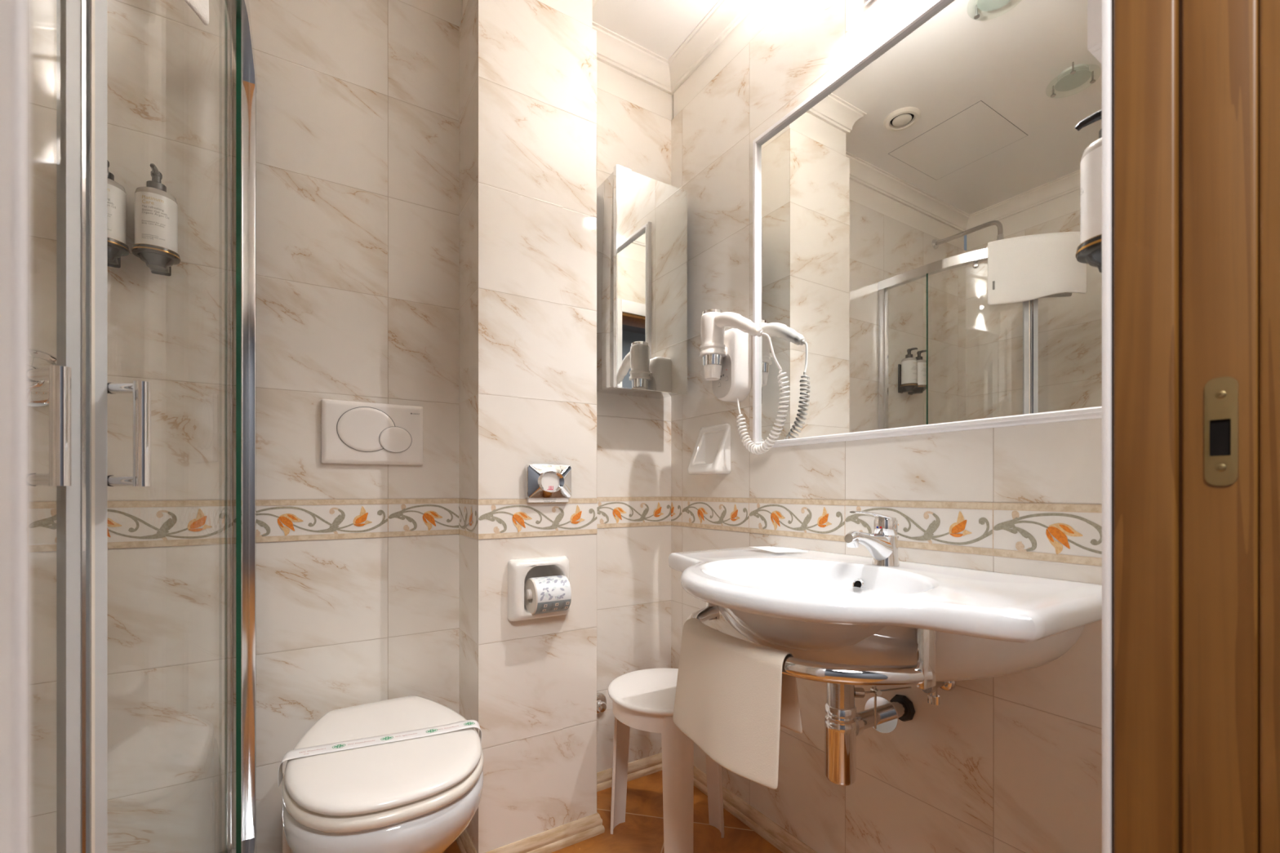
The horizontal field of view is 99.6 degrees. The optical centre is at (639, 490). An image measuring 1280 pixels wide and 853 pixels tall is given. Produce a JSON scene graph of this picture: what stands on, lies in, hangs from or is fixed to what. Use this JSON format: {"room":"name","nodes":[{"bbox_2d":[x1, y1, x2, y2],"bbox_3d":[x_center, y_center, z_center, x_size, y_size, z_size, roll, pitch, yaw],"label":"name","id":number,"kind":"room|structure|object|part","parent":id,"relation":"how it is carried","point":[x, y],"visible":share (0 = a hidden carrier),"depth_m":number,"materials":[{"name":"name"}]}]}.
{"room":"hotel bathroom","nodes":[
{"label":"hotel bathroom","id":0,"kind":"room"},
{"bbox_2d":[30,0,673,852],"bbox_3d":[-0.728,-0.257,1.488,2.120,2.497,0.100,0,0,-32],"label":"wall","id":1,"kind":"structure","parent":0,"point":[357,100],"depth_m":1.34,"materials":[{"name":"stone"}]},
{"bbox_2d":[30,348,56,408],"bbox_3d":[-1.220,-0.212,1.068,0.120,0.152,0.091,0,0,-32],"label":"shower mixer","id":2,"kind":"object","parent":1,"relation":"attached to","point":[39,391],"visible":0.11,"depth_m":1.10,"materials":[{"name":"silver metal"}]},
{"bbox_2d":[106,236,129,267],"bbox_3d":[-1.121,-0.552,1.131,0.080,0.142,0.089,0,0,-32],"label":"holder","id":3,"kind":"object","parent":1,"relation":"attached to","point":[116,249],"visible":0.39,"depth_m":1.13,"materials":[{"name":"black plastic"}]},
{"bbox_2d":[106,237,128,256],"bbox_3d":[-1.118,-0.509,1.127,0.079,0.015,0.079,0,0,-32],"label":"cup","id":4,"kind":"object","parent":3,"relation":"on","point":[114,247],"depth_m":1.12,"materials":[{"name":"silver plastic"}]},
{"bbox_2d":[131,243,180,275],"bbox_3d":[-1.049,-0.552,1.175,0.080,0.142,0.089,0,0,-32],"label":"holder","id":5,"kind":"object","parent":1,"relation":"attached to","point":[160,260],"visible":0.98,"depth_m":1.16,"materials":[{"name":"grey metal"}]},
{"bbox_2d":[131,244,180,265],"bbox_3d":[-1.047,-0.509,1.171,0.079,0.015,0.079,0,0,-32],"label":"cup","id":6,"kind":"object","parent":5,"relation":"on","point":[145,252],"depth_m":1.15,"materials":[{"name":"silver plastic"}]},
{"bbox_2d":[30,498,458,551],"bbox_3d":[-1.060,0.075,1.220,1.273,0.103,0.001,0,0,-32],"label":"trim","id":7,"kind":"structure","parent":1,"relation":"attached to","point":[130,524],"depth_m":1.32,"materials":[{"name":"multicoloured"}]},
{"bbox_2d":[320,399,422,465],"bbox_3d":[-0.704,-0.149,1.433,0.243,0.163,0.018,0,0,-32],"label":"flush plate","id":8,"kind":"object","parent":1,"relation":"attached to","point":[355,433],"visible":1,"depth_m":1.42,"materials":[{"name":"white plastic"}]},
{"bbox_2d":[458,498,477,539],"bbox_3d":[-0.470,0.075,1.473,0.001,0.103,0.199,0,0,-32],"label":"trim","id":9,"kind":"structure","parent":1,"relation":"attached to","point":[468,508],"depth_m":1.47,"materials":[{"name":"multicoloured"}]},
{"bbox_2d":[455,752,662,852],"bbox_3d":[-0.341,0.965,1.545,1.207,0.054,0.218,0,0,-32],"label":"baseboard","id":10,"kind":"structure","parent":1,"relation":"attached to","point":[555,839],"depth_m":1.52,"materials":[{"name":"tile"}]},
{"bbox_2d":[596,692,606,715],"bbox_3d":[-0.131,0.708,1.774,0.072,0.072,0.046,0,0,-32],"label":"valve","id":11,"kind":"object","parent":1,"relation":"attached to","point":[601,698],"visible":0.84,"depth_m":1.78,"materials":[{"name":"silver metal"}]},
{"bbox_2d":[596,497,671,528],"bbox_3d":[-0.058,0.075,1.846,0.404,0.103,0.001,0,0,-32],"label":"trim","id":12,"kind":"structure","parent":1,"relation":"attached to","point":[611,512],"depth_m":1.87,"materials":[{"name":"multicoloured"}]},
{"bbox_2d":[596,164,687,399],"bbox_3d":[0.003,-0.658,1.796,0.273,0.686,0.150,0,0,-32],"label":"upper cabinet","id":13,"kind":"object","parent":1,"relation":"attached to","point":[642,220],"visible":0.91,"depth_m":1.73,"materials":[{"name":"silver metal"}]},
{"bbox_2d":[592,0,759,95],"bbox_3d":[-0.378,-1.474,0.832,2.044,0.075,1.409,0,0,-32],"label":"trim","id":14,"kind":"structure","parent":1,"relation":"attached to","point":[614,50],"depth_m":1.81,"materials":[{"name":"white paint"}]},
{"bbox_2d":[458,0,596,852],"bbox_3d":[-0.324,-0.257,1.567,0.342,2.497,0.204,0,0,-32],"label":"wall pillar","id":15,"kind":"structure","parent":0,"point":[527,68],"depth_m":1.48,"materials":[{"name":"stone"}]},
{"bbox_2d":[478,498,597,539],"bbox_3d":[-0.270,0.075,1.479,0.342,0.103,0.001,0,0,-32],"label":"trim","id":16,"kind":"structure","parent":15,"relation":"attached to","point":[514,517],"depth_m":1.47,"materials":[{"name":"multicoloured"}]},
{"bbox_2d":[507,555,568,622],"bbox_3d":[-0.284,0.266,1.486,0.172,0.164,0.091,0,0,-32],"label":"paper holder","id":17,"kind":"object","parent":15,"relation":"attached to","point":[519,571],"visible":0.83,"depth_m":1.43,"materials":[{"name":"white ceramic"}]},
{"bbox_2d":[524,575,571,614],"bbox_3d":[-0.251,0.283,1.467,0.114,0.098,0.098,0,0,-32],"label":"toilet roll","id":18,"kind":"object","parent":17,"relation":"in","point":[546,594],"visible":1,"depth_m":1.43,"materials":[{"name":"beige paper"}]},
{"bbox_2d":[524,464,571,502],"bbox_3d":[-0.248,-0.018,1.478,0.129,0.103,0.027,0,0,-32],"label":"dispenser","id":19,"kind":"object","parent":15,"relation":"attached to","point":[544,483],"visible":1,"depth_m":1.47,"materials":[{"name":"silver metal"}]},
{"bbox_2d":[526,497,568,502],"bbox_3d":[-0.252,-0.015,1.480,0.117,0.097,0.015,0,0,-32],"label":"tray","id":20,"kind":"object","parent":19,"relation":"on","point":[528,500],"depth_m":1.47,"materials":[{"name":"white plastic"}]},
{"bbox_2d":[443,770,782,852],"bbox_3d":[0.262,1.017,0.280,2.720,0.050,3.198,0,0,-32],"label":"floor","id":21,"kind":"structure","parent":0,"point":[642,831],"depth_m":1.57,"materials":[{"name":"tile"}]},
{"bbox_2d":[30,0,257,852],"bbox_3d":[-1.052,-0.004,0.757,0.796,1.990,0.796,0,0,-32],"label":"shower enclosure","id":22,"kind":"object","parent":21,"relation":"on","point":[79,388],"visible":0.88,"depth_m":0.75,"materials":[{"name":"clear glass"}]},
{"bbox_3d":[-0.735,-0.079,0.672,0.059,0.147,0.019,0,0,13],"label":"handle","id":23,"kind":"part","parent":22,"relation":"part of","materials":[{"name":"silver metal"}]},
{"bbox_2d":[106,475,114,486],"bbox_3d":[-0.755,-0.013,0.765,0.019,0.016,0.016,0,0,5],"label":"washer","id":24,"kind":"object","parent":22,"relation":"in","point":[110,478],"depth_m":0.76,"materials":[{"name":"silver metal"}]},
{"bbox_2d":[106,160,126,244],"bbox_3d":[-1.118,-0.598,1.127,0.070,0.187,0.070,0,0,13],"label":"soap bottle","id":25,"kind":"object","parent":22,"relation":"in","point":[116,193],"visible":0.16,"depth_m":1.12,"materials":[{"name":"beige plastic"}]},
{"bbox_2d":[106,188,114,230],"bbox_3d":[-1.099,-0.574,1.102,0.043,0.091,0.007,0,0,-39],"label":"print","id":26,"kind":"object","parent":25,"relation":"attached to","point":[110,192],"depth_m":1.11,"materials":[{"name":"grey paper"}]},
{"bbox_3d":[-0.720,-0.079,0.762,0.059,0.147,0.019,0,0,5],"label":"handle","id":27,"kind":"part","parent":22,"relation":"part of","materials":[{"name":"silver metal"}]},
{"bbox_2d":[134,163,177,253],"bbox_3d":[-1.047,-0.598,1.171,0.070,0.187,0.070,0,0,13],"label":"soap bottle","id":28,"kind":"object","parent":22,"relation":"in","point":[156,211],"visible":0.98,"depth_m":1.15,"materials":[{"name":"beige plastic"}]},
{"bbox_2d":[142,195,167,239],"bbox_3d":[-1.027,-0.574,1.147,0.043,0.091,0.007,0,0,-39],"label":"print","id":29,"kind":"object","parent":28,"relation":"attached to","point":[154,207],"depth_m":1.14,"materials":[{"name":"grey paper"}]},
{"bbox_3d":[-1.038,-0.684,1.157,0.019,0.015,0.052,0,0,-32],"label":"pump spout","id":30,"kind":"part","parent":28,"relation":"part of","materials":[{"name":"black plastic"}]},
{"bbox_2d":[147,0,208,25],"bbox_3d":[-0.762,-0.887,0.722,0.112,0.273,0.342,0,0,9],"label":"bath towel","id":31,"kind":"object","parent":22,"relation":"hanging from","point":[201,7],"visible":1,"depth_m":0.86,"materials":[{"name":"white fabric"}]},
{"bbox_3d":[-0.782,-0.061,0.939,0.038,1.783,0.370,0,0,-14],"label":"sliding door","id":32,"kind":"part","parent":22,"relation":"part of","materials":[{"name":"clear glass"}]},
{"bbox_2d":[220,844,257,852],"bbox_3d":[-1.052,0.921,0.757,0.796,0.142,0.796,0,0,-32],"label":"tray","id":33,"kind":"object","parent":22,"relation":"on","point":[233,851],"depth_m":1.28,"materials":[{"name":"white ceramic"}]},
{"bbox_3d":[-0.903,-0.978,0.723,0.352,0.040,1.126,0,0,13],"label":"rail","id":34,"kind":"part","parent":22,"relation":"part of","materials":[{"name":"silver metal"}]},
{"bbox_3d":[-0.873,-0.069,1.191,0.006,1.778,0.210,0,0,-32],"label":"fixed panel","id":35,"kind":"part","parent":22,"relation":"part of","materials":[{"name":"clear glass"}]},
{"bbox_3d":[-0.903,0.835,0.723,0.352,0.030,1.126,0,0,13],"label":"rail","id":36,"kind":"part","parent":22,"relation":"part of","materials":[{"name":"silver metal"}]},
{"bbox_2d":[281,772,290,852],"bbox_3d":[-0.788,0.810,1.206,0.094,0.364,0.094,0,0,-32],"label":"toilet brush","id":37,"kind":"object","parent":21,"relation":"on","point":[286,848],"visible":0.14,"depth_m":1.20,"materials":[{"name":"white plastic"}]},
{"bbox_2d":[277,695,484,852],"bbox_3d":[-0.568,0.764,1.205,0.396,0.454,0.574,0,0,-32],"label":"toilet","id":38,"kind":"object","parent":21,"relation":"on","point":[416,795],"depth_m":1.04,"materials":[{"name":"white ceramic"}]},
{"bbox_3d":[-0.551,0.566,1.177,0.394,0.058,0.043,0,0,-23],"label":"paper strip","id":39,"kind":"part","parent":38,"relation":"part of","materials":[{"name":"white paper"}]},
{"bbox_3d":[-0.555,0.580,1.182,0.377,0.023,0.520,0,0,-32],"label":"seat","id":40,"kind":"part","parent":38,"relation":"part of","materials":[{"name":"beige plastic"}]},
{"bbox_3d":[-0.569,0.793,1.204,0.377,0.398,0.573,0,0,-32],"label":"bowl","id":41,"kind":"part","parent":38,"relation":"part of","materials":[{"name":"white ceramic"}]},
{"bbox_2d":[607,668,724,852],"bbox_3d":[0.081,0.770,1.510,0.343,0.444,0.334,0,0,-32],"label":"stool","id":42,"kind":"object","parent":21,"relation":"on","point":[644,700],"visible":0.65,"depth_m":1.40,"materials":[{"name":"white plastic"}]},
{"bbox_3d":[-0.061,0.779,1.587,0.045,0.426,0.084,0,0,30],"label":"leg","id":43,"kind":"part","parent":42,"relation":"part of","materials":[{"name":"beige plastic"}]},
{"bbox_3d":[0.075,0.556,1.508,0.330,0.017,0.330,0,0,-32],"label":"seat","id":44,"kind":"part","parent":42,"relation":"part of","materials":[{"name":"white plastic"}]},
{"bbox_3d":[0.097,0.779,1.352,0.084,0.426,0.045,0,0,-8],"label":"leg","id":45,"kind":"part","parent":42,"relation":"part of","materials":[{"name":"beige plastic"}]},
{"bbox_3d":[0.219,0.779,1.572,0.045,0.426,0.084,0,0,-24],"label":"leg","id":46,"kind":"part","parent":42,"relation":"part of","materials":[{"name":"beige plastic"}]},
{"bbox_2d":[592,0,718,59],"bbox_3d":[-0.363,-1.530,0.809,2.220,0.050,1.638,0,0,-32],"label":"ceiling","id":47,"kind":"structure","parent":0,"point":[660,27],"depth_m":1.73,"materials":[{"name":"white paint"}]},
{"bbox_2d":[671,0,1102,852],"bbox_3d":[0.561,-0.257,1.329,0.100,2.497,1.535,0,0,-32],"label":"wall","id":48,"kind":"structure","parent":0,"point":[1012,763],"depth_m":1.27,"materials":[{"name":"tile"}]},
{"bbox_2d":[687,423,730,475],"bbox_3d":[0.217,-0.129,1.729,0.061,0.158,0.150,0,0,-32],"label":"soap dish","id":49,"kind":"object","parent":48,"relation":"attached to","point":[711,455],"visible":1,"depth_m":1.73,"materials":[{"name":"white ceramic"}]},
{"bbox_2d":[699,308,790,454],"bbox_3d":[0.290,-0.315,1.537,0.138,0.428,0.299,0,0,-32],"label":"hair dryer","id":50,"kind":"object","parent":48,"relation":"attached to","point":[726,355],"visible":1,"depth_m":1.58,"materials":[{"name":"white plastic"}]},
{"bbox_3d":[0.245,-0.344,1.625,0.001,0.135,0.088,0,0,-32],"label":"label panel","id":51,"kind":"part","parent":50,"relation":"part of","materials":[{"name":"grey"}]},
{"bbox_3d":[0.328,-0.261,1.511,0.065,0.320,0.212,0,0,-26],"label":"coiled cord","id":52,"kind":"part","parent":50,"relation":"part of","materials":[{"name":"white plastic"}]},
{"bbox_2d":[693,765,817,852],"bbox_3d":[0.472,0.965,1.364,0.019,0.054,1.386,0,0,-32],"label":"baseboard","id":53,"kind":"structure","parent":48,"relation":"attached to","point":[784,842],"depth_m":1.57,"materials":[{"name":"tile"}]},
{"bbox_2d":[863,0,873,5],"bbox_3d":[0.507,-1.167,1.201,0.126,0.066,0.104,0,0,-32],"label":"wall lamp","id":54,"kind":"object","parent":48,"relation":"attached to","point":[866,2],"visible":1,"depth_m":1.27,"materials":[{"name":"silver metal"}]},
{"bbox_2d":[667,545,1102,681],"bbox_3d":[0.342,0.257,1.064,0.552,0.206,0.813,0,0,-32],"label":"washbasin","id":55,"kind":"object","parent":48,"relation":"attached to","point":[814,606],"visible":0.94,"depth_m":0.86,"materials":[{"name":"white ceramic"}]},
{"bbox_2d":[751,546,809,552],"bbox_3d":[0.351,0.148,1.371,0.088,0.009,0.126,0,0,-25],"label":"sachet","id":56,"kind":"object","parent":55,"relation":"on","point":[775,549],"visible":1,"depth_m":1.34,"materials":[{"name":"white paper"}]},
{"bbox_2d":[686,601,936,689],"bbox_3d":[0.230,0.245,0.986,0.190,0.102,0.526,0,0,-32],"label":"towel rail","id":57,"kind":"object","parent":55,"relation":"attached to","point":[922,674],"visible":0.73,"depth_m":0.81,"materials":[{"name":"silver metal"}]},
{"bbox_2d":[672,617,802,789],"bbox_3d":[0.161,0.360,0.972,0.107,0.206,0.294,0,0,-28],"label":"hand towel","id":58,"kind":"object","parent":57,"relation":"hanging from","point":[733,696],"visible":0.95,"depth_m":0.90,"materials":[{"name":"beige fabric"}]},
{"bbox_2d":[824,683,915,786],"bbox_3d":[0.477,0.438,1.113,0.277,0.245,0.078,0,0,-37],"label":"trap","id":59,"kind":"object","parent":55,"relation":"attached to","point":[842,723],"visible":0.96,"depth_m":1.03,"materials":[{"name":"silver metal"}]},
{"bbox_2d":[844,511,899,567],"bbox_3d":[0.477,0.099,1.108,0.157,0.116,0.053,0,0,-32],"label":"tap","id":60,"kind":"object","parent":55,"relation":"on","point":[882,544],"visible":1,"depth_m":1.11,"materials":[{"name":"silver metal"}]},
{"bbox_3d":[0.478,0.068,1.109,0.131,0.053,0.046,0,0,-32],"label":"lever","id":61,"kind":"part","parent":60,"relation":"part of","materials":[{"name":"silver metal"}]},
{"bbox_2d":[671,497,1102,566],"bbox_3d":[0.478,0.075,1.366,0.001,0.103,1.385,0,0,-32],"label":"trim","id":62,"kind":"structure","parent":48,"relation":"attached to","point":[1068,533],"depth_m":1.14,"materials":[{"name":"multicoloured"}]},
{"bbox_2d":[752,0,1102,448],"bbox_3d":[0.562,-0.571,1.216,0.018,0.902,0.868,0,0,-32],"label":"wall mirror","id":63,"kind":"object","parent":48,"relation":"attached to","point":[917,270],"visible":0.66,"depth_m":1.13,"materials":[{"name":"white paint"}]},
{"bbox_2d":[921,681,956,705],"bbox_3d":[0.602,0.393,1.101,0.072,0.078,0.045,0,0,-32],"label":"angle valve","id":64,"kind":"object","parent":48,"relation":"attached to","point":[933,699],"visible":0.34,"depth_m":1.09,"materials":[{"name":"silver metal"}]},
{"bbox_3d":[0.595,0.424,1.096,0.022,0.016,0.022,0,0,-32],"label":"knob","id":65,"kind":"part","parent":64,"relation":"part of","materials":[{"name":"silver metal"}]},
{"bbox_3d":[0.030,-0.256,0.179,2.020,2.497,0.153,0,0,-32],"label":"wall","id":66,"kind":"structure","parent":0,"visible":0},
{"bbox_2d":[13,0,1113,852],"bbox_3d":[0.154,-0.049,0.353,0.905,2.082,0.008,0,0,-32],"label":"trim","id":67,"kind":"structure","parent":66,"relation":"attached to","point":[21,7],"depth_m":0.15,"materials":[{"name":"white paint"}]},
{"bbox_2d":[0,0,1279,852],"bbox_3d":[0.197,-0.029,0.284,0.825,2.042,0.153,0,0,-32],"label":"door frame","id":68,"kind":"structure","parent":66,"relation":"in","point":[1197,82],"depth_m":0.50,"materials":[{"name":"brown wood"}]},
{"bbox_3d":[0.527,-0.053,0.491,0.006,0.098,0.021,0,0,-32],"label":"strike plate","id":69,"kind":"part","parent":68,"relation":"part of","materials":[{"name":"gold metal"}]},
{"bbox_2d":[1075,234,1102,272],"bbox_3d":[0.606,-0.352,0.683,0.080,0.142,0.089,0,0,-32],"label":"holder","id":70,"kind":"object","parent":66,"relation":"attached to","point":[1090,251],"visible":0.29,"depth_m":0.69,"materials":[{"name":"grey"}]},
{"bbox_2d":[1074,109,1102,244],"bbox_3d":[0.604,-0.398,0.687,0.070,0.187,0.070,0,0,13],"label":"soap bottle","id":71,"kind":"object","parent":70,"relation":"in","point":[1091,165],"visible":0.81,"depth_m":0.68,"materials":[{"name":"beige plastic"}]},
{"bbox_3d":[0.595,-0.484,0.701,0.019,0.015,0.052,0,0,-32],"label":"pump spout","id":72,"kind":"part","parent":71,"relation":"part of","materials":[{"name":"black plastic"}]},
{"bbox_2d":[1087,0,1102,64],"bbox_3d":[0.692,-0.781,0.725,0.242,0.438,0.070,0,0,-32],"label":"upper cabinet","id":73,"kind":"object","parent":66,"relation":"attached to","point":[1094,6],"visible":0.2,"depth_m":0.69,"materials":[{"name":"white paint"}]}
]}

